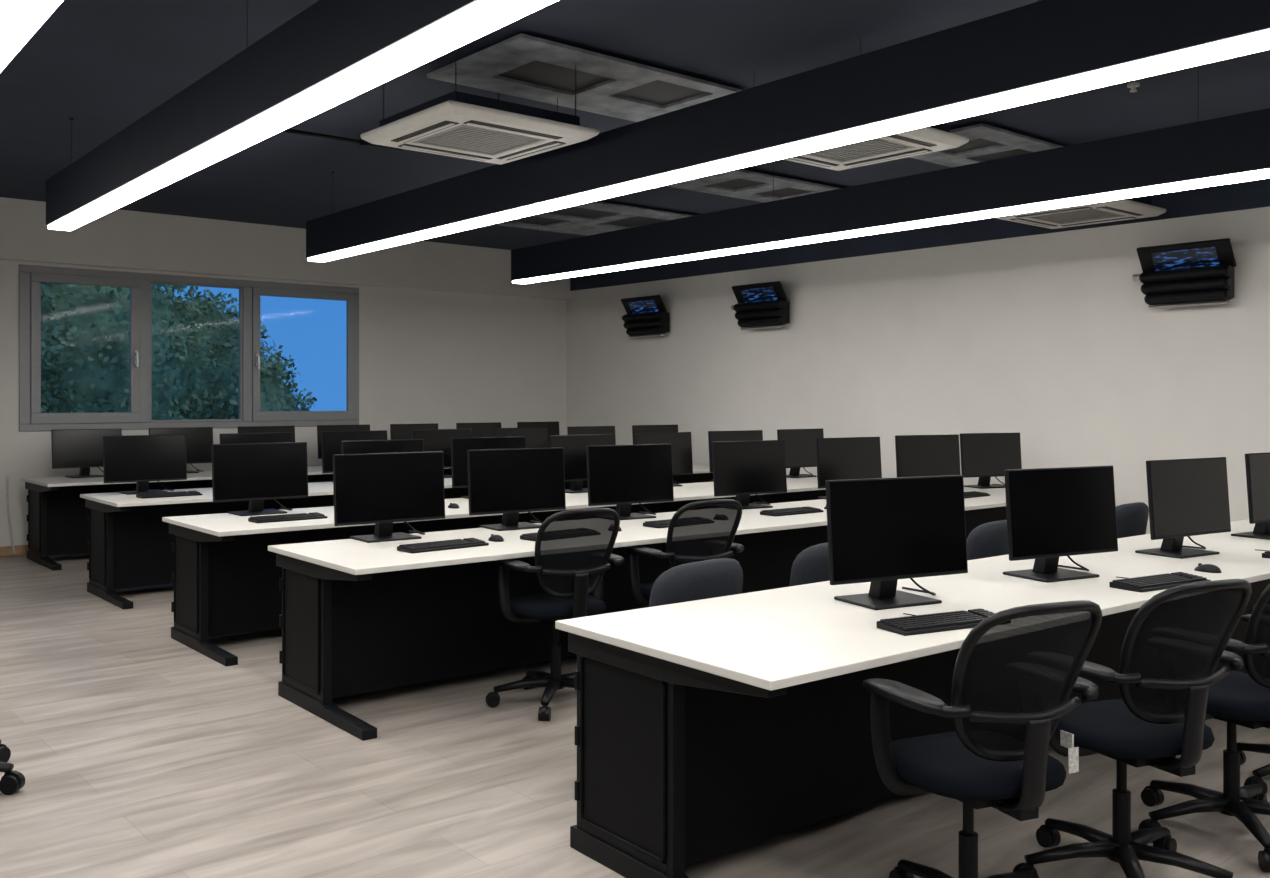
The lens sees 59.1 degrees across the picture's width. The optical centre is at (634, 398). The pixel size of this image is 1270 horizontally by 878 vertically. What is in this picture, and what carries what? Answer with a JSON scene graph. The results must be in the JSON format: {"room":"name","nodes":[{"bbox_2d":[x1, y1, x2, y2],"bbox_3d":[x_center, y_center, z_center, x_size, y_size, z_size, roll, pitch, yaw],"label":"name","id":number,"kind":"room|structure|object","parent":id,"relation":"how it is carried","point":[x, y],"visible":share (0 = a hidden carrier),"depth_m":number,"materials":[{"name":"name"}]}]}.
{"room":"computer lab","nodes":[
{"label":"computer lab","id":0,"kind":"room"},
{"bbox_2d":[0,260,565,546],"bbox_3d":[-5.603,-0.200,10.995,12.560,3.360,0.200,0,0,-41],"label":"wall","id":1,"kind":"structure","parent":0,"point":[446,359],"depth_m":13.45,"materials":[{"name":"paint"}]},
{"bbox_2d":[6,475,14,553],"bbox_3d":[-5.896,1.091,10.571,0.075,0.741,0.026,0,0,-18],"label":"cable","id":2,"kind":"object","parent":1,"relation":"attached to","point":[7,476],"visible":1,"depth_m":10.56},
{"bbox_2d":[0,545,28,555],"bbox_3d":[-5.539,1.435,10.909,12.145,0.090,0.015,0,0,-41],"label":"baseboard","id":3,"kind":"structure","parent":1,"relation":"attached to","point":[19,549],"depth_m":10.61,"materials":[{"name":"brown wood"}]},
{"bbox_2d":[19,264,358,431],"bbox_3d":[-4.514,-0.485,11.775,3.510,1.590,0.170,0,0,-41],"label":"window","id":4,"kind":"structure","parent":1,"relation":"in","point":[139,417],"depth_m":11.40,"materials":[{"name":"grey metal"}]},
{"bbox_2d":[0,197,571,299],"bbox_3d":[-5.496,-1.595,10.870,12.160,0.570,0.130,0,0,-41],"label":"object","id":5,"kind":"structure","parent":1,"relation":"attached to","point":[123,239],"depth_m":11.88,"materials":[{"name":"paint"}]},
{"bbox_2d":[0,553,1269,877],"bbox_3d":[-0.527,1.540,5.205,12.360,0.120,15.600,0,0,-41],"label":"floor","id":6,"kind":"structure","parent":0,"point":[139,753],"depth_m":4.30,"materials":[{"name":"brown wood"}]},
{"bbox_2d":[0,739,24,794],"bbox_3d":[-2.681,1.050,4.183,0.745,0.860,0.714,0,0,-18],"label":"chair","id":7,"kind":"object","parent":6,"relation":"on","point":[11,781],"visible":1,"depth_m":4.20,"materials":[{"name":"black plastic"}]},
{"bbox_2d":[21,466,451,570],"bbox_3d":[-2.930,1.105,12.069,6.400,0.750,1.000,0,0,-41],"label":"computer desk","id":8,"kind":"object","parent":6,"relation":"on","point":[57,514],"visible":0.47,"depth_m":10.19,"materials":[{"name":"white laminate"}]},
{"bbox_2d":[51,428,121,477],"bbox_3d":[-5.167,0.505,10.514,0.610,0.450,0.301,0,0,-42],"label":"computer monitor","id":9,"kind":"object","parent":8,"relation":"on","point":[82,449],"visible":0.65,"depth_m":10.39,"materials":[{"name":"black plastic"}]},
{"bbox_2d":[149,427,212,472],"bbox_3d":[-4.512,0.505,11.073,0.610,0.450,0.301,0,0,-40],"label":"computer monitor","id":10,"kind":"object","parent":8,"relation":"on","point":[199,440],"visible":0.59,"depth_m":11.08,"materials":[{"name":"black plastic"}]},
{"bbox_2d":[238,426,294,441],"bbox_3d":[-3.859,0.505,11.630,0.610,0.450,0.301,0,0,-42],"label":"computer monitor","id":11,"kind":"object","parent":8,"relation":"on","point":[243,429],"visible":0.1,"depth_m":11.56,"materials":[{"name":"black plastic"}]},
{"bbox_2d":[317,424,369,458],"bbox_3d":[-3.204,0.505,12.190,0.610,0.450,0.301,0,0,-40],"label":"computer monitor","id":12,"kind":"object","parent":8,"relation":"on","point":[366,427],"visible":0.13,"depth_m":12.04,"materials":[{"name":"black plastic"}]},
{"bbox_2d":[390,423,437,439],"bbox_3d":[-2.551,0.505,12.748,0.610,0.450,0.301,0,0,-41],"label":"computer monitor","id":13,"kind":"object","parent":8,"relation":"on","point":[397,431],"visible":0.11,"depth_m":12.60,"materials":[{"name":"black plastic"}]},
{"bbox_2d":[456,422,500,436],"bbox_3d":[-1.896,0.505,13.308,0.610,0.450,0.301,0,0,-39],"label":"computer monitor","id":14,"kind":"object","parent":8,"relation":"on","point":[478,429],"visible":0.23,"depth_m":13.25,"materials":[{"name":"black plastic"}]},
{"bbox_2d":[517,421,559,447],"bbox_3d":[-1.241,0.505,13.867,0.610,0.450,0.301,0,0,-38],"label":"computer monitor","id":15,"kind":"object","parent":8,"relation":"on","point":[553,426],"visible":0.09,"depth_m":13.87,"materials":[{"name":"black plastic"}]},
{"bbox_2d":[80,463,712,609],"bbox_3d":[-1.480,1.105,10.257,6.400,0.750,1.000,0,0,-40],"label":"computer desk","id":16,"kind":"object","parent":6,"relation":"on","point":[129,542],"visible":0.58,"depth_m":8.44,"materials":[{"name":"white laminate"}]},
{"bbox_2d":[103,434,186,494],"bbox_3d":[-3.844,0.505,8.737,0.610,0.450,0.301,0,0,-39],"label":"computer monitor","id":17,"kind":"object","parent":16,"relation":"on","point":[141,459],"visible":0.99,"depth_m":8.65,"materials":[{"name":"black plastic"}]},
{"bbox_2d":[136,491,201,498],"bbox_3d":[-3.531,0.716,8.446,0.440,0.028,0.271,0,0,-41],"label":"keyboard","id":18,"kind":"object","parent":16,"relation":"on","point":[180,493],"visible":1,"depth_m":8.35,"materials":[{"name":"black plastic"}]},
{"bbox_2d":[219,432,292,443],"bbox_3d":[-3.176,0.505,9.308,0.610,0.450,0.301,0,0,-40],"label":"computer monitor","id":19,"kind":"object","parent":16,"relation":"on","point":[277,437],"visible":0.09,"depth_m":9.23,"materials":[{"name":"black plastic"}]},
{"bbox_2d":[321,430,387,481],"bbox_3d":[-2.505,0.505,9.881,0.610,0.450,0.301,0,0,-38],"label":"computer monitor","id":20,"kind":"object","parent":16,"relation":"on","point":[331,440],"visible":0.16,"depth_m":9.69,"materials":[{"name":"black plastic"}]},
{"bbox_2d":[412,429,471,477],"bbox_3d":[-1.835,0.505,10.453,0.610,0.450,0.301,0,0,-36],"label":"computer monitor","id":21,"kind":"object","parent":16,"relation":"on","point":[434,439],"visible":0.44,"depth_m":10.37,"materials":[{"name":"black plastic"}]},
{"bbox_2d":[493,427,547,447],"bbox_3d":[-1.167,0.505,11.024,0.610,0.450,0.301,0,0,-38],"label":"computer monitor","id":22,"kind":"object","parent":16,"relation":"on","point":[536,437],"visible":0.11,"depth_m":11.01,"materials":[{"name":"black plastic"}]},
{"bbox_2d":[567,426,615,444],"bbox_3d":[-0.499,0.505,11.594,0.610,0.450,0.301,0,0,-40],"label":"computer monitor","id":23,"kind":"object","parent":16,"relation":"on","point":[576,430],"visible":0.12,"depth_m":11.51,"materials":[{"name":"black plastic"}]},
{"bbox_2d":[632,425,677,444],"bbox_3d":[0.173,0.505,12.168,0.610,0.450,0.301,0,0,-36],"label":"computer monitor","id":24,"kind":"object","parent":16,"relation":"on","point":[635,428],"visible":0.1,"depth_m":12.06,"materials":[{"name":"black plastic"}]},
{"bbox_2d":[162,475,894,665],"bbox_3d":[-0.135,1.105,8.570,6.400,0.750,1.000,0,0,-39],"label":"computer desk","id":25,"kind":"object","parent":6,"relation":"on","point":[225,577],"visible":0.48,"depth_m":6.79,"materials":[{"name":"white laminate"}]},
{"bbox_2d":[211,442,307,515],"bbox_3d":[-2.428,0.505,7.172,0.610,0.450,0.301,0,0,-39],"label":"computer monitor","id":26,"kind":"object","parent":25,"relation":"on","point":[255,473],"visible":1,"depth_m":7.09,"materials":[{"name":"black plastic"}]},
{"bbox_2d":[248,512,327,522],"bbox_3d":[-2.135,0.716,6.811,0.440,0.028,0.271,0,0,-41],"label":"keyboard","id":27,"kind":"object","parent":25,"relation":"on","point":[315,515],"visible":1,"depth_m":6.72,"materials":[{"name":"black plastic"}]},
{"bbox_2d":[341,439,423,453],"bbox_3d":[-1.774,0.505,7.730,0.610,0.450,0.301,0,0,-39],"label":"computer monitor","id":28,"kind":"object","parent":25,"relation":"on","point":[399,445],"visible":0.12,"depth_m":7.65,"materials":[{"name":"black plastic"}]},
{"bbox_2d":[448,503,458,508],"bbox_3d":[-1.218,0.714,7.508,0.062,0.032,0.110,0,0,-41],"label":"computer mouse","id":29,"kind":"object","parent":25,"relation":"on","point":[452,505],"visible":1,"depth_m":7.48,"materials":[{"name":"black plastic"}]},
{"bbox_2d":[451,436,525,498],"bbox_3d":[-1.117,0.505,8.291,0.610,0.450,0.301,0,0,-34],"label":"computer monitor","id":30,"kind":"object","parent":25,"relation":"on","point":[459,446],"visible":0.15,"depth_m":8.10,"materials":[{"name":"black plastic"}]},
{"bbox_2d":[549,434,613,493],"bbox_3d":[-0.465,0.505,8.848,0.610,0.450,0.301,0,0,-38],"label":"computer monitor","id":31,"kind":"object","parent":25,"relation":"on","point":[575,458],"visible":0.56,"depth_m":8.73,"materials":[{"name":"black plastic"}]},
{"bbox_2d":[635,432,692,486],"bbox_3d":[0.187,0.505,9.406,0.610,0.450,0.301,0,0,-39],"label":"computer monitor","id":32,"kind":"object","parent":25,"relation":"on","point":[682,462],"visible":0.41,"depth_m":9.41,"materials":[{"name":"black plastic"}]},
{"bbox_2d":[708,430,762,480],"bbox_3d":[0.845,0.505,9.967,0.610,0.450,0.301,0,0,-34],"label":"computer monitor","id":33,"kind":"object","parent":25,"relation":"on","point":[744,435],"visible":0.15,"depth_m":9.85,"materials":[{"name":"black plastic"}]},
{"bbox_2d":[777,428,823,477],"bbox_3d":[1.496,0.505,10.523,0.610,0.450,0.301,0,0,-38],"label":"computer monitor","id":34,"kind":"object","parent":25,"relation":"on","point":[800,444],"visible":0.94,"depth_m":10.44,"materials":[{"name":"black plastic"}]},
{"bbox_2d":[486,508,623,720],"bbox_3d":[-0.383,0.992,5.450,0.651,0.976,0.693,0,0,-31],"label":"office chair","id":35,"kind":"object","parent":6,"relation":"on","point":[573,548],"visible":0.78,"depth_m":5.26,"materials":[{"name":"black plastic"}]},
{"bbox_2d":[268,484,1006,740],"bbox_3d":[0.972,1.105,7.203,6.400,0.750,1.000,0,0,-39],"label":"computer desk","id":36,"kind":"object","parent":6,"relation":"on","point":[357,617],"visible":0.55,"depth_m":5.57,"materials":[{"name":"white laminate"}]},
{"bbox_2d":[333,451,444,542],"bbox_3d":[-1.322,0.505,5.880,0.610,0.450,0.301,0,0,-37],"label":"computer monitor","id":37,"kind":"object","parent":36,"relation":"on","point":[381,490],"visible":1,"depth_m":5.80,"materials":[{"name":"black plastic"}]},
{"bbox_2d":[397,538,488,553],"bbox_3d":[-0.981,0.716,5.534,0.440,0.028,0.271,0,0,-43],"label":"keyboard","id":38,"kind":"object","parent":36,"relation":"on","point":[466,542],"visible":1,"depth_m":5.44,"materials":[{"name":"black plastic"}]},
{"bbox_2d":[488,534,503,541],"bbox_3d":[-0.717,0.714,5.766,0.062,0.032,0.110,0,0,-43],"label":"computer mouse","id":39,"kind":"object","parent":36,"relation":"on","point":[494,538],"visible":1,"depth_m":5.74,"materials":[{"name":"black plastic"}]},
{"bbox_2d":[467,447,565,530],"bbox_3d":[-0.714,0.505,6.387,0.610,0.450,0.301,0,0,-34],"label":"computer monitor","id":40,"kind":"object","parent":36,"relation":"on","point":[507,482],"visible":0.88,"depth_m":6.30,"materials":[{"name":"black plastic"}]},
{"bbox_2d":[520,533,536,540],"bbox_3d":[-0.437,0.716,5.972,0.440,0.028,0.271,0,0,-44],"label":"keyboard","id":41,"kind":"object","parent":36,"relation":"on","point":[529,536],"visible":0.14,"depth_m":5.79,"materials":[{"name":"black plastic"}]},
{"bbox_2d":[586,444,673,519],"bbox_3d":[-0.075,0.505,6.919,0.610,0.450,0.301,0,0,-33],"label":"computer monitor","id":42,"kind":"object","parent":36,"relation":"on","point":[622,476],"visible":0.96,"depth_m":6.83,"materials":[{"name":"black plastic"}]},
{"bbox_2d":[643,519,670,527],"bbox_3d":[0.214,0.716,6.555,0.440,0.028,0.271,0,0,-41],"label":"keyboard","id":43,"kind":"object","parent":36,"relation":"on","point":[658,523],"visible":0.38,"depth_m":6.38,"materials":[{"name":"black plastic"}]},
{"bbox_2d":[712,440,786,509],"bbox_3d":[0.722,0.505,7.573,0.610,0.450,0.301,0,0,-33],"label":"computer monitor","id":44,"kind":"object","parent":36,"relation":"on","point":[742,469],"visible":0.93,"depth_m":7.48,"materials":[{"name":"black plastic"}]},
{"bbox_2d":[760,506,823,516],"bbox_3d":[0.961,0.716,7.193,0.440,0.028,0.271,0,0,-39],"label":"keyboard","id":45,"kind":"object","parent":36,"relation":"on","point":[797,510],"visible":1,"depth_m":7.09,"materials":[{"name":"black plastic"}]},
{"bbox_2d":[816,437,881,498],"bbox_3d":[1.511,0.505,8.221,0.610,0.450,0.301,0,0,-31],"label":"computer monitor","id":46,"kind":"object","parent":36,"relation":"on","point":[847,457],"visible":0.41,"depth_m":8.12,"materials":[{"name":"black plastic"}]},
{"bbox_2d":[895,434,960,476],"bbox_3d":[2.242,0.505,8.791,0.610,0.450,0.301,0,0,-25],"label":"computer monitor","id":47,"kind":"object","parent":36,"relation":"on","point":[916,455],"visible":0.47,"depth_m":8.69,"materials":[{"name":"black plastic"}]},
{"bbox_2d":[964,491,989,497],"bbox_3d":[2.424,0.716,8.402,0.440,0.028,0.271,0,0,-41],"label":"keyboard","id":48,"kind":"object","parent":36,"relation":"on","point":[971,494],"visible":0.38,"depth_m":8.37,"materials":[{"name":"black plastic"}]},
{"bbox_2d":[960,433,1021,488],"bbox_3d":[2.893,0.505,9.293,0.610,0.450,0.301,0,0,-22],"label":"computer monitor","id":49,"kind":"object","parent":36,"relation":"on","point":[984,456],"visible":0.8,"depth_m":9.19,"materials":[{"name":"black plastic"}]},
{"bbox_2d":[625,499,743,605],"bbox_3d":[0.242,0.992,5.905,0.651,0.976,0.693,0,0,-31],"label":"office chair","id":50,"kind":"object","parent":6,"relation":"on","point":[703,530],"visible":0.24,"depth_m":5.68,"materials":[{"name":"black plastic"}]},
{"bbox_2d":[649,558,742,606],"bbox_3d":[0.078,1.050,4.511,0.654,0.860,0.639,0,0,-44],"label":"chair","id":51,"kind":"object","parent":6,"relation":"on","point":[720,577],"visible":0.11,"depth_m":4.24,"materials":[{"name":"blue fabric"}]},
{"bbox_2d":[790,543,829,585],"bbox_3d":[0.731,1.050,5.121,0.654,0.860,0.639,0,0,-36],"label":"chair","id":52,"kind":"object","parent":6,"relation":"on","point":[811,565],"visible":0.02,"depth_m":4.79,"materials":[{"name":"fabric"}]},
{"bbox_2d":[555,519,1269,877],"bbox_3d":[2.566,1.105,5.262,6.400,0.750,1.000,0,0,-38],"label":"computer desk","id":53,"kind":"object","parent":6,"relation":"on","point":[705,729],"visible":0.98,"depth_m":3.60,"materials":[{"name":"white laminate"}]},
{"bbox_2d":[825,475,967,609],"bbox_3d":[0.897,0.505,4.065,0.610,0.450,0.301,0,0,-27],"label":"computer monitor","id":54,"kind":"object","parent":53,"relation":"on","point":[882,531],"visible":1,"depth_m":3.97,"materials":[{"name":"black plastic"}]},
{"bbox_2d":[876,608,994,635],"bbox_3d":[0.968,0.716,3.665,0.440,0.028,0.271,0,0,-26],"label":"keyboard","id":55,"kind":"object","parent":53,"relation":"on","point":[954,620],"visible":0.93,"depth_m":3.56,"materials":[{"name":"black plastic"}]},
{"bbox_2d":[1003,465,1117,582],"bbox_3d":[1.701,0.505,4.647,0.610,0.450,0.301,0,0,-27],"label":"computer monitor","id":56,"kind":"object","parent":53,"relation":"on","point":[1053,513],"visible":1,"depth_m":4.55,"materials":[{"name":"black plastic"}]},
{"bbox_2d":[1109,572,1210,592],"bbox_3d":[2.029,0.716,4.448,0.440,0.028,0.271,0,0,-30],"label":"keyboard","id":57,"kind":"object","parent":53,"relation":"on","point":[1160,581],"visible":0.99,"depth_m":4.34,"materials":[{"name":"black plastic"}]},
{"bbox_2d":[1135,457,1230,558],"bbox_3d":[2.545,0.505,5.316,0.610,0.450,0.301,0,0,-31],"label":"computer monitor","id":58,"kind":"object","parent":53,"relation":"on","point":[1187,497],"visible":1,"depth_m":5.22,"materials":[{"name":"black plastic"}]},
{"bbox_2d":[1194,563,1221,572],"bbox_3d":[2.423,0.714,4.739,0.062,0.032,0.110,0,0,-41],"label":"computer mouse","id":59,"kind":"object","parent":53,"relation":"on","point":[1209,568],"visible":1,"depth_m":4.72,"materials":[{"name":"black plastic"}]},
{"bbox_2d":[1231,452,1269,539],"bbox_3d":[3.348,0.505,5.976,0.610,0.450,0.301,0,0,-33],"label":"computer monitor","id":60,"kind":"object","parent":53,"relation":"on","point":[1257,465],"visible":1,"depth_m":5.78,"materials":[{"name":"black plastic"}]},
{"bbox_2d":[1255,549,1269,558],"bbox_3d":[3.061,0.716,5.277,0.440,0.028,0.271,0,0,-37],"label":"keyboard","id":61,"kind":"object","parent":53,"relation":"on","point":[1266,554],"visible":1,"depth_m":5.14,"materials":[{"name":"black plastic"}]},
{"bbox_2d":[863,600,1102,877],"bbox_3d":[0.924,0.992,3.088,0.651,0.976,0.693,0,0,-23],"label":"office chair","id":62,"kind":"object","parent":6,"relation":"on","point":[1016,672],"visible":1,"depth_m":2.88,"materials":[{"name":"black fabric"}]},
{"bbox_2d":[966,520,1008,560],"bbox_3d":[1.656,1.050,5.912,0.654,0.860,0.639,0,0,-45],"label":"chair","id":63,"kind":"object","parent":6,"relation":"on","point":[990,539],"visible":0.08,"depth_m":5.61,"materials":[{"name":"fabric"}]},
{"bbox_2d":[1013,579,1251,877],"bbox_3d":[1.493,0.992,3.422,0.651,0.976,0.693,0,0,-24],"label":"office chair","id":64,"kind":"object","parent":6,"relation":"on","point":[1173,646],"visible":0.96,"depth_m":3.23,"materials":[{"name":"fabric"}]},
{"bbox_2d":[1116,502,1148,537],"bbox_3d":[2.785,1.050,6.902,0.654,0.860,0.639,0,0,-41],"label":"chair","id":65,"kind":"object","parent":6,"relation":"on","point":[1131,518],"visible":0.09,"depth_m":6.64,"materials":[{"name":"fabric"}]},
{"bbox_2d":[1138,583,1269,871],"bbox_3d":[2.034,0.992,3.806,0.651,0.976,0.693,0,0,-28],"label":"office chair","id":66,"kind":"object","parent":6,"relation":"on","point":[1240,698],"visible":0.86,"depth_m":3.73,"materials":[{"name":"black plastic"}]},
{"bbox_2d":[1237,606,1269,793],"bbox_3d":[2.611,0.992,4.272,0.651,0.976,0.693,0,0,-36],"label":"office chair","id":67,"kind":"object","parent":6,"relation":"on","point":[1263,771],"visible":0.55,"depth_m":4.39,"materials":[{"name":"black plastic"}]},
{"bbox_2d":[0,0,1269,249],"bbox_3d":[-0.538,-1.955,5.064,12.560,0.150,15.800,0,0,-41],"label":"ceiling","id":68,"kind":"structure","parent":0,"point":[103,65],"depth_m":6.83,"materials":[{"name":"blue paint"}]},
{"bbox_2d":[0,0,62,71],"bbox_3d":[-1.357,-1.526,2.786,0.171,0.709,11.200,0,0,-39],"label":"ceiling light","id":69,"kind":"object","parent":68,"relation":"hanging from","point":[19,19],"visible":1,"depth_m":3.47,"materials":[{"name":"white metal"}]},
{"bbox_2d":[46,0,557,230],"bbox_3d":[-0.469,-1.526,3.478,0.171,0.709,11.100,0,0,-39],"label":"ceiling light","id":70,"kind":"object","parent":68,"relation":"hanging from","point":[330,53],"visible":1,"depth_m":4.62,"materials":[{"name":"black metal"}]},
{"bbox_2d":[281,128,401,150],"bbox_3d":[-2.901,-1.840,8.556,1.300,0.080,2.220,0,0,-41],"label":"conduit","id":71,"kind":"object","parent":68,"relation":"attached to","point":[361,142],"visible":0.27,"depth_m":7.81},
{"bbox_2d":[361,49,598,164],"bbox_3d":[-0.861,-1.645,6.182,0.950,0.470,0.950,0,0,-41],"label":"air conditioner","id":72,"kind":"object","parent":68,"relation":"attached to","point":[457,124],"visible":0.98,"depth_m":6.00,"materials":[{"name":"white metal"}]},
{"bbox_2d":[391,121,458,142],"bbox_3d":[-1.123,-1.419,5.958,0.080,0.006,0.580,0,0,-40],"label":"air vent","id":73,"kind":"object","parent":72,"relation":"attached to","point":[438,126],"depth_m":5.93,"materials":[{"name":"plastic"}]},
{"bbox_2d":[398,144,492,160],"bbox_3d":[-1.085,-1.419,6.444,0.580,0.006,0.080,0,0,-40],"label":"air vent","id":74,"kind":"object","parent":72,"relation":"attached to","point":[424,148],"depth_m":6.43,"materials":[{"name":"plastic"}]},
{"bbox_2d":[414,124,543,155],"bbox_3d":[-0.861,-1.437,6.182,0.524,0.027,0.524,0,0,-40],"label":"grille","id":75,"kind":"object","parent":72,"relation":"attached to","point":[464,138],"depth_m":6.21,"materials":[{"name":"plastic"}]},
{"bbox_2d":[463,120,562,138],"bbox_3d":[-0.637,-1.419,5.920,0.580,0.006,0.080,0,0,-40],"label":"air vent","id":76,"kind":"object","parent":72,"relation":"attached to","point":[476,123],"depth_m":5.89,"materials":[{"name":"plastic"}]},
{"bbox_2d":[496,141,565,160],"bbox_3d":[-0.599,-1.419,6.406,0.080,0.006,0.580,0,0,-40],"label":"air vent","id":77,"kind":"object","parent":72,"relation":"attached to","point":[544,146],"depth_m":6.38,"materials":[{"name":"plastic"}]},
{"bbox_2d":[427,33,741,121],"bbox_3d":[-0.242,-1.855,6.566,1.680,0.050,0.940,0,0,-41],"label":"ceiling panel","id":78,"kind":"object","parent":68,"relation":"attached to","point":[521,65],"visible":0.89,"depth_m":6.46,"materials":[{"name":"metal"}]},
{"bbox_2d":[493,201,693,235],"bbox_3d":[-0.479,-1.855,11.493,1.800,0.050,1.700,0,0,-41],"label":"plate","id":79,"kind":"object","parent":68,"relation":"attached to","point":[595,217],"visible":0.66,"depth_m":11.42,"materials":[{"name":"metal"}]},
{"bbox_2d":[664,169,839,202],"bbox_3d":[1.088,-1.855,9.774,1.550,0.050,0.850,0,0,-41],"label":"plate","id":80,"kind":"object","parent":68,"relation":"attached to","point":[737,183],"visible":0.76,"depth_m":9.67,"materials":[{"name":"metal"}]},
{"bbox_2d":[306,0,1269,261],"bbox_3d":[0.967,-1.526,5.053,0.171,0.709,11.630,0,0,-39],"label":"ceiling light","id":81,"kind":"object","parent":68,"relation":"hanging from","point":[1044,49],"visible":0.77,"depth_m":4.96,"materials":[{"name":"black metal"}]},
{"bbox_2d":[754,38,968,170],"bbox_3d":[1.217,-1.645,6.366,0.950,0.470,0.950,0,0,-41],"label":"air conditioner","id":82,"kind":"object","parent":68,"relation":"hanging from","point":[938,137],"visible":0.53,"depth_m":6.38,"materials":[{"name":"white plastic"}]},
{"bbox_2d":[787,156,838,166],"bbox_3d":[0.993,-1.419,6.628,0.580,0.006,0.080,0,0,-40],"label":"air vent","id":83,"kind":"object","parent":82,"relation":"attached to","point":[803,159],"depth_m":6.68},
{"bbox_2d":[806,138,914,161],"bbox_3d":[1.217,-1.437,6.366,0.524,0.027,0.524,0,0,-40],"label":"grille","id":84,"kind":"object","parent":82,"relation":"attached to","point":[875,147],"depth_m":6.45,"materials":[{"name":"plastic"}]},
{"bbox_2d":[844,148,931,166],"bbox_3d":[1.480,-1.419,6.590,0.080,0.006,0.580,0,0,-40],"label":"air vent","id":85,"kind":"object","parent":82,"relation":"attached to","point":[916,151],"depth_m":6.56,"materials":[{"name":"plastic"}]},
{"bbox_2d":[882,134,936,147],"bbox_3d":[1.441,-1.419,6.104,0.580,0.006,0.080,0,0,-40],"label":"air vent","id":86,"kind":"object","parent":82,"relation":"attached to","point":[899,138],"depth_m":6.15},
{"bbox_2d":[511,65,1269,283],"bbox_3d":[2.626,-1.526,6.726,0.171,0.709,12.020,0,0,-39],"label":"ceiling light","id":87,"kind":"object","parent":68,"relation":"hanging from","point":[1231,149],"visible":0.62,"depth_m":7.31,"materials":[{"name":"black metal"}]},
{"bbox_2d":[512,169,1269,283],"bbox_3d":[2.625,-1.183,6.728,0.144,0.024,12.004,0,0,-39],"label":"diffuser","id":88,"kind":"object","parent":87,"relation":"attached to","point":[1228,176],"depth_m":7.44,"materials":[{"name":"plastic"}]},
{"bbox_2d":[910,123,1063,166],"bbox_3d":[2.512,-1.855,8.261,1.250,0.050,0.900,0,0,-41],"label":"plate","id":89,"kind":"object","parent":68,"relation":"attached to","point":[986,142],"visible":0.6,"depth_m":8.18,"materials":[{"name":"metal"}]},
{"bbox_2d":[994,195,1165,228],"bbox_3d":[3.369,-1.615,8.559,0.950,0.470,0.950,0,0,-41],"label":"air conditioner","id":90,"kind":"object","parent":68,"relation":"attached to","point":[1135,207],"visible":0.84,"depth_m":8.46,"materials":[{"name":"white plastic"}]},
{"bbox_2d":[1010,218,1056,226],"bbox_3d":[3.145,-1.389,8.821,0.580,0.006,0.080,0,0,-40],"label":"air vent","id":91,"kind":"object","parent":90,"relation":"attached to","point":[1030,221],"depth_m":8.80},
{"bbox_2d":[1014,207,1090,217],"bbox_3d":[3.107,-1.389,8.334,0.080,0.006,0.580,0,0,-40],"label":"air vent","id":92,"kind":"object","parent":90,"relation":"attached to","point":[1075,208],"depth_m":8.31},
{"bbox_2d":[1027,208,1124,223],"bbox_3d":[3.369,-1.407,8.559,0.524,0.027,0.524,0,0,-40],"label":"grille","id":93,"kind":"object","parent":90,"relation":"attached to","point":[1093,214],"depth_m":8.60,"materials":[{"name":"plastic"}]},
{"bbox_2d":[1061,217,1135,225],"bbox_3d":[3.631,-1.389,8.783,0.080,0.006,0.580,0,0,-40],"label":"air vent","id":94,"kind":"object","parent":90,"relation":"attached to","point":[1117,218],"depth_m":8.75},
{"bbox_2d":[1097,206,1141,215],"bbox_3d":[3.593,-1.389,8.296,0.580,0.006,0.080,0,0,-40],"label":"air vent","id":95,"kind":"object","parent":90,"relation":"attached to","point":[1112,209],"depth_m":8.26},
{"bbox_2d":[1127,82,1139,91],"bbox_3d":[2.973,-1.859,6.682,0.070,0.050,0.070,0,0,-41],"label":"sprinkler head","id":96,"kind":"object","parent":68,"relation":"attached to","point":[1133,85],"visible":1,"depth_m":6.67},
{"bbox_2d":[566,207,1269,533],"bbox_3d":[4.162,0.028,9.078,0.200,2.905,15.400,0,0,-41],"label":"wall","id":97,"kind":"structure","parent":0,"point":[1049,339],"depth_m":10.18,"materials":[{"name":"paint"}]},
{"bbox_2d":[621,295,669,337],"bbox_3d":[0.132,-0.982,13.432,0.272,0.473,0.745,0,0,-41],"label":"console","id":98,"kind":"object","parent":97,"relation":"attached to","point":[646,316],"visible":1,"depth_m":13.29,"materials":[{"name":"black plastic"}]},
{"bbox_2d":[731,281,789,329],"bbox_3d":[1.353,-0.992,12.002,0.272,0.473,0.745,0,0,-41],"label":"console","id":99,"kind":"object","parent":97,"relation":"attached to","point":[765,305],"visible":1,"depth_m":11.87,"materials":[{"name":"black plastic"}]},
{"bbox_2d":[570,178,1269,290],"bbox_3d":[4.192,-1.653,9.018,0.230,0.455,15.270,0,0,-41],"label":"trim","id":100,"kind":"structure","parent":97,"relation":"attached to","point":[1253,194],"depth_m":10.64,"materials":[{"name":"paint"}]},
{"bbox_2d":[1132,238,1235,307],"bbox_3d":[4.237,-0.952,8.626,0.272,0.473,0.745,0,0,-41],"label":"monitor","id":101,"kind":"object","parent":97,"relation":"attached to","point":[1202,272],"visible":1,"depth_m":8.52,"materials":[{"name":"black plastic"}]},
{"label":"outside","id":102,"kind":"structure","parent":0,"visible":0},
{"bbox_3d":[-25.843,5.580,45.655,100.000,0.200,77.000,0,0,-40],"label":"ground","id":103,"kind":"structure","parent":102,"visible":0},
{"bbox_2d":[41,282,316,419],"bbox_3d":[-9.447,1.529,16.483,10.892,7.938,4.233,0,0,-41],"label":"leafy tree","id":104,"kind":"object","parent":103,"relation":"on","point":[85,329],"visible":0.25,"depth_m":16.84,"materials":[{"name":"green plant"}]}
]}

